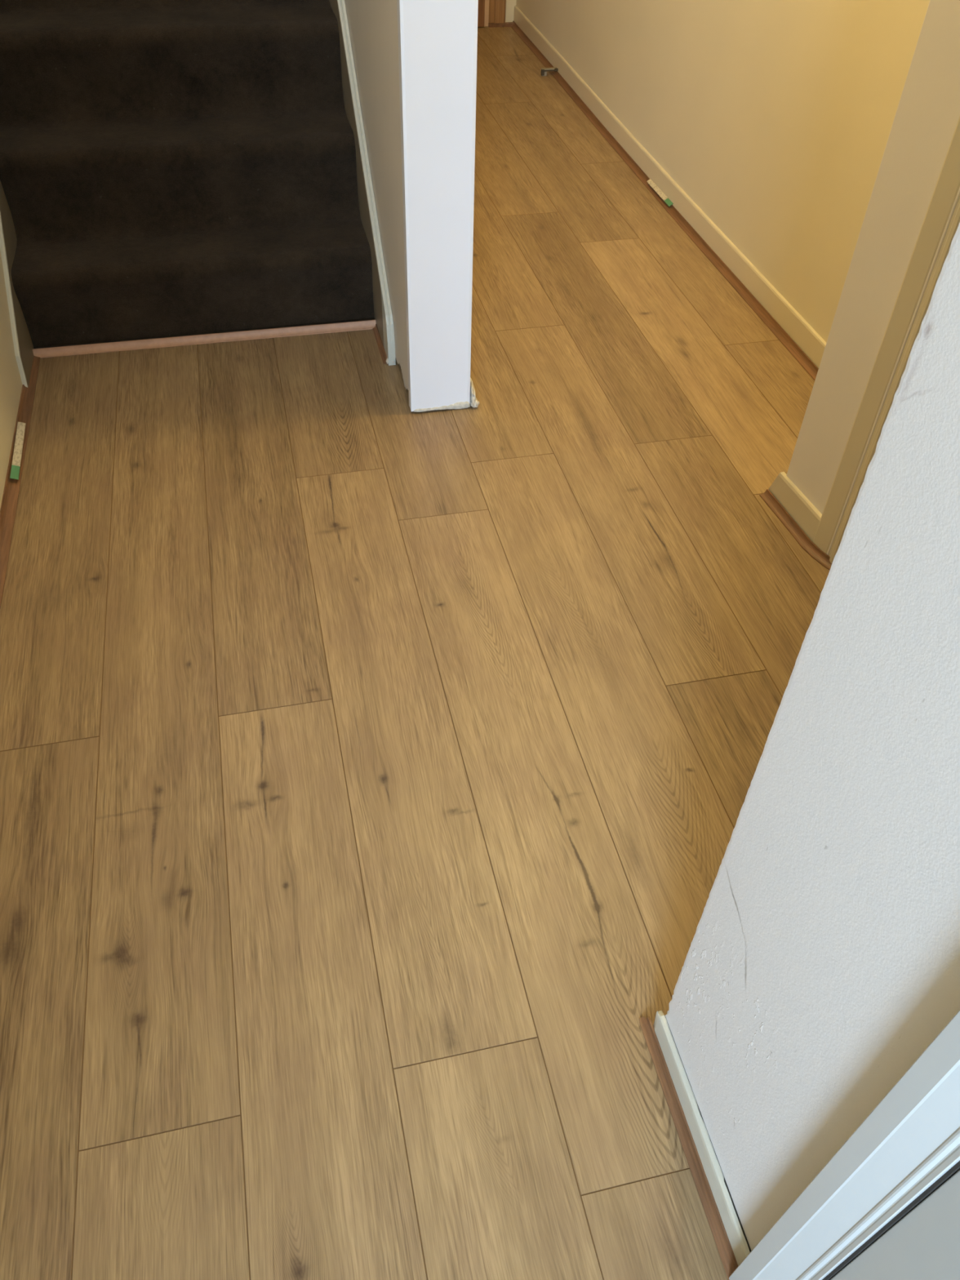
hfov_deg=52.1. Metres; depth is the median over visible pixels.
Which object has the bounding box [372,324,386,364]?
trim
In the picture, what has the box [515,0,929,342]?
wall
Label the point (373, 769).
floor
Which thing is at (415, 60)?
wall
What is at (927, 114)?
wall
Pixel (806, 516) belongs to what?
baseboard
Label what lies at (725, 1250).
trim
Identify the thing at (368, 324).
trim
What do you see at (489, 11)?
door
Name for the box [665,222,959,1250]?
wall
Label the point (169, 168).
staircase
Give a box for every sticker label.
[9,422,25,479]
[646,178,673,206]
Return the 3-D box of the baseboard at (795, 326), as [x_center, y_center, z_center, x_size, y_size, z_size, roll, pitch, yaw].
[0.559,-1.667,3.400,0.020,0.078,3.700,-8,46,-10]
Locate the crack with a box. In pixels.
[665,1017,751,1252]
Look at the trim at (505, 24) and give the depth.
4.65 m
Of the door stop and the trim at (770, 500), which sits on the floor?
the door stop
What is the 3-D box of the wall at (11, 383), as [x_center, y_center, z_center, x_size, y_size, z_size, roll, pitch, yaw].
[-1.112,-1.405,1.442,0.134,2.422,6.220,-8,46,-10]
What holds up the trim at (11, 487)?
attached to the wall at (11, 383)
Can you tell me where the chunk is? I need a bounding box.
[386,357,395,364]
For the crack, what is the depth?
1.12 m
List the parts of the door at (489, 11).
frame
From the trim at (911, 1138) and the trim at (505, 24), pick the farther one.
the trim at (505, 24)
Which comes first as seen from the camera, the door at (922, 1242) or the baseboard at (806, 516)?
the door at (922, 1242)
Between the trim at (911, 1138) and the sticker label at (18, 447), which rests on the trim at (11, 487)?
the sticker label at (18, 447)
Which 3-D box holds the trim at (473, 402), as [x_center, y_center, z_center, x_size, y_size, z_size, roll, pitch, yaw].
[-0.022,-0.593,2.341,0.022,0.052,0.083,-14,48,-15]
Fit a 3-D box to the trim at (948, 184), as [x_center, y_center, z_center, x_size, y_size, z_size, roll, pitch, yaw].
[0.733,-0.902,1.236,0.044,2.100,0.090,-8,46,-10]
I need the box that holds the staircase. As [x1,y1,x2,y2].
[0,0,395,387]
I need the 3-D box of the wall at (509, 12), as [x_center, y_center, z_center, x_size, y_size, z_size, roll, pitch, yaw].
[-0.728,-3.692,3.704,2.120,2.422,0.120,-8,46,-10]
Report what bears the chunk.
on the floor
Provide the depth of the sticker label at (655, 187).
3.24 m
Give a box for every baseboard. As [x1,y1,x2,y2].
[513,5,826,368]
[653,1010,750,1266]
[768,471,822,542]
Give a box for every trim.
[0,355,40,608]
[32,320,376,358]
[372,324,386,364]
[469,377,479,407]
[488,22,514,27]
[511,20,818,380]
[639,1016,737,1279]
[728,1009,959,1279]
[759,488,831,570]
[813,116,959,563]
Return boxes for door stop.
[540,66,558,75]
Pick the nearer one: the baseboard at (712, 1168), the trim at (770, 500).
the baseboard at (712, 1168)
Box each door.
[477,0,506,26]
[822,1160,959,1279]
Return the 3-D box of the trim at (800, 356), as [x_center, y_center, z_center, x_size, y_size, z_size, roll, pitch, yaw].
[0.542,-1.650,3.426,0.031,0.016,3.680,-8,46,-10]
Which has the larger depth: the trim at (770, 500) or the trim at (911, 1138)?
the trim at (770, 500)
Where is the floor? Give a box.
[0,26,829,1279]
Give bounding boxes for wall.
[0,248,22,508]
[344,0,478,412]
[505,0,516,22]
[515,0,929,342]
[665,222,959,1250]
[786,0,959,555]

